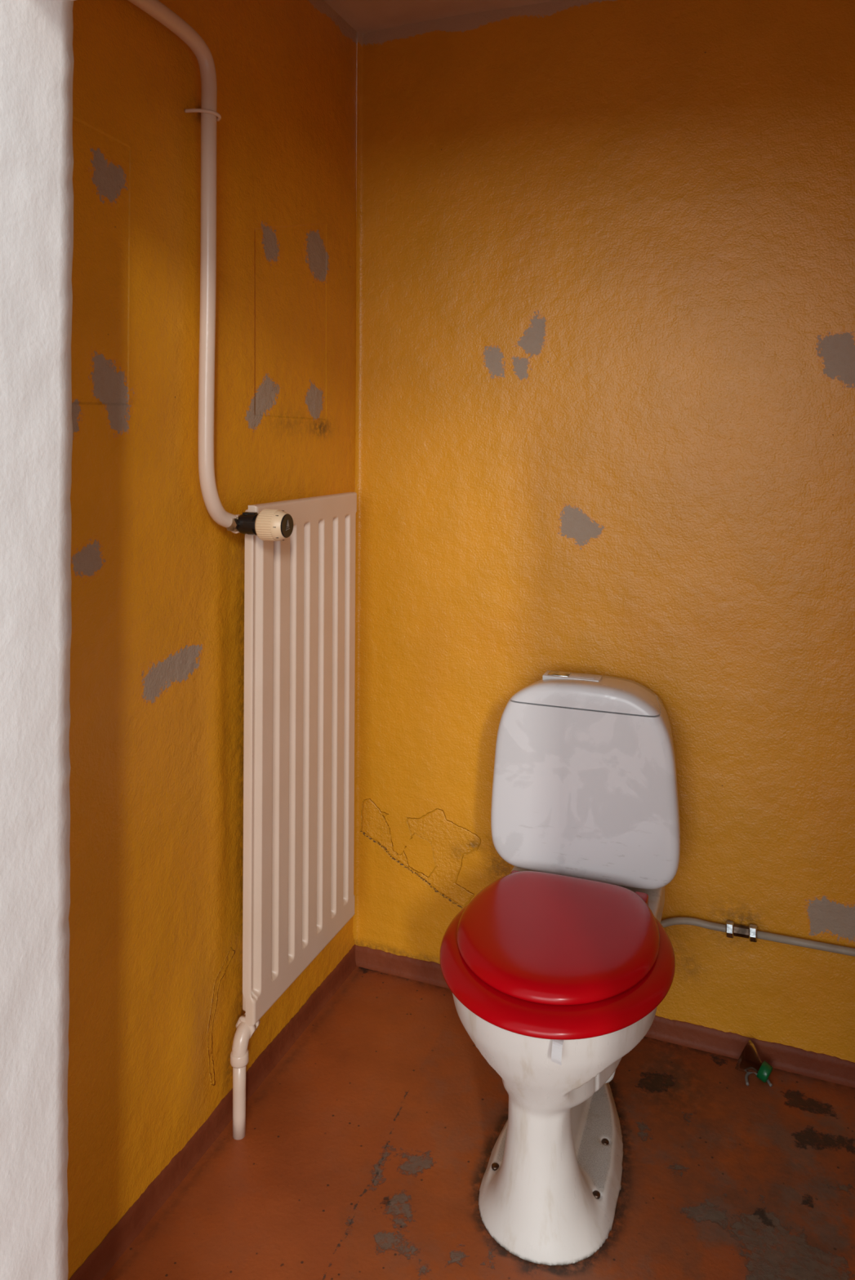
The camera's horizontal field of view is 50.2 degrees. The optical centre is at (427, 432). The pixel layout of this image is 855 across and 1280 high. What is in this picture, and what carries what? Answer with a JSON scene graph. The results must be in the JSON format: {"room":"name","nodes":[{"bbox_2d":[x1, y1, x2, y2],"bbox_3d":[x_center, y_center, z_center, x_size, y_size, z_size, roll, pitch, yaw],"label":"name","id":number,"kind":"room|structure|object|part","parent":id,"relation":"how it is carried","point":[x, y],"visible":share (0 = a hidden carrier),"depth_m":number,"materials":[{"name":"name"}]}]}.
{"room":"toilet room","nodes":[
{"label":"toilet room","id":0,"kind":"room"},
{"bbox_2d":[0,0,74,1279],"bbox_3d":[-0.839,0.156,1.171,0.839,2.400,0.146,0,0,22],"label":"wall","id":1,"kind":"structure","parent":0,"point":[37,60],"depth_m":1.03,"materials":[{"name":"white paint"}]},
{"bbox_2d":[66,0,356,1279],"bbox_3d":[-0.410,0.158,1.751,0.013,2.400,1.260,0,0,22],"label":"wall","id":2,"kind":"structure","parent":0,"point":[157,692],"depth_m":1.65,"materials":[{"name":"paint"}]},
{"bbox_2d":[128,0,239,533],"bbox_3d":[-0.494,-0.270,1.458,0.063,0.926,0.663,0,0,22],"label":"pipe","id":3,"kind":"object","parent":2,"relation":"attached to","point":[156,9],"visible":0.95,"depth_m":1.66,"materials":[{"name":"white metal"}]},
{"bbox_2d":[69,944,356,1279],"bbox_3d":[-0.412,1.333,1.752,0.012,0.050,1.255,0,0,22],"label":"baseboard","id":4,"kind":"structure","parent":2,"relation":"attached to","point":[100,1261],"depth_m":1.71,"materials":[{"name":"red paint"}]},
{"bbox_2d":[226,492,356,1026],"bbox_3d":[-0.284,0.647,1.947,0.135,1.011,0.509,0,0,11],"label":"radiator","id":5,"kind":"object","parent":2,"relation":"attached to","point":[300,573],"visible":1,"depth_m":1.91,"materials":[{"name":"beige metal"}]},
{"bbox_3d":[-0.281,1.123,1.984,0.024,0.040,0.408,0,0,22],"label":"header rail","id":6,"kind":"part","parent":5,"relation":"part of","materials":[{"name":"beige metal"}]},
{"bbox_2d":[230,1013,260,1140],"bbox_3d":[-0.358,1.251,1.776,0.042,0.215,0.065,0,0,22],"label":"pipe","id":7,"kind":"object","parent":5,"relation":"attached to","point":[239,1055],"visible":0.94,"depth_m":1.75,"materials":[{"name":"beige metal"}]},
{"bbox_2d":[324,0,555,32],"bbox_3d":[0.246,-1.022,1.499,1.500,0.006,1.300,0,0,22],"label":"ceiling","id":8,"kind":"structure","parent":0,"point":[362,15],"depth_m":2.20,"materials":[{"name":"paint"}]},
{"bbox_2d":[102,966,854,1279],"bbox_3d":[0.078,1.360,0.305,3.230,0.001,3.616,0,0,22],"label":"floor","id":9,"kind":"structure","parent":0,"point":[364,1153],"depth_m":1.69,"materials":[{"name":"red concrete"}]},
{"bbox_2d":[439,670,679,1266],"bbox_3d":[0.269,0.946,1.769,0.423,0.830,0.680,0,0,20],"label":"toilet","id":10,"kind":"object","parent":9,"relation":"on","point":[571,945],"visible":1,"depth_m":1.67,"materials":[{"name":"white ceramic"}]},
{"bbox_2d":[551,1040,563,1065],"bbox_3d":[0.211,0.978,1.458,0.017,0.032,0.052,0,0,20],"label":"clip","id":11,"kind":"object","parent":10,"relation":"hanging from","point":[557,1045],"visible":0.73,"depth_m":1.44,"materials":[{"name":"white plastic"}]},
{"bbox_3d":[0.230,0.947,1.663,0.423,0.029,0.454,0,0,20],"label":"seat","id":12,"kind":"part","parent":10,"relation":"part of","materials":[{"name":"red plastic"}]},
{"bbox_3d":[0.237,0.917,1.683,0.367,0.029,0.415,0,0,20],"label":"lid","id":13,"kind":"part","parent":10,"relation":"part of","materials":[{"name":"red plastic"}]},
{"bbox_3d":[0.266,1.158,1.765,0.376,0.407,0.622,0,0,20],"label":"bowl","id":14,"kind":"part","parent":10,"relation":"part of","materials":[{"name":"white ceramic"}]},
{"bbox_3d":[0.318,0.540,2.004,0.124,0.014,0.048,0,0,20],"label":"flush plate","id":15,"kind":"part","parent":10,"relation":"part of","materials":[{"name":"white plastic"}]},
{"bbox_3d":[0.352,0.555,1.994,0.316,0.047,0.175,0,0,20],"label":"cistern lid","id":16,"kind":"part","parent":10,"relation":"part of","materials":[{"name":"white ceramic"}]},
{"bbox_2d":[734,1040,772,1083],"bbox_3d":[0.694,1.330,1.937,0.075,0.067,0.065,0,0,22],"label":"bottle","id":17,"kind":"object","parent":9,"relation":"on","point":[748,1061],"visible":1,"depth_m":1.92,"materials":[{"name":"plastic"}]},
{"bbox_2d":[744,1072,772,1087],"bbox_3d":[0.693,1.361,1.923,0.054,0.006,0.045,0,0,3],"label":"string","id":18,"kind":"object","parent":9,"relation":"on","point":[747,1074],"visible":0.66,"depth_m":1.91,"materials":[{"name":"grey"}]},
{"bbox_2d":[352,0,854,1062],"bbox_3d":[0.479,0.162,2.076,1.420,2.400,0.012,0,0,21],"label":"wall","id":19,"kind":"structure","parent":0,"point":[604,411],"depth_m":2.08,"materials":[{"name":"paint"}]},
{"bbox_2d":[355,945,854,1088],"bbox_3d":[0.469,1.337,2.071,1.415,0.050,0.012,0,0,22],"label":"baseboard","id":20,"kind":"structure","parent":19,"relation":"attached to","point":[824,1067],"depth_m":2.01,"materials":[{"name":"red paint"}]},
{"bbox_2d":[660,916,854,956],"bbox_3d":[0.787,1.103,1.933,0.687,0.074,0.046,0,0,19],"label":"pipe","id":21,"kind":"object","parent":19,"relation":"attached to","point":[731,930],"visible":0.77,"depth_m":1.96,"materials":[{"name":"grey metal"}]}
]}

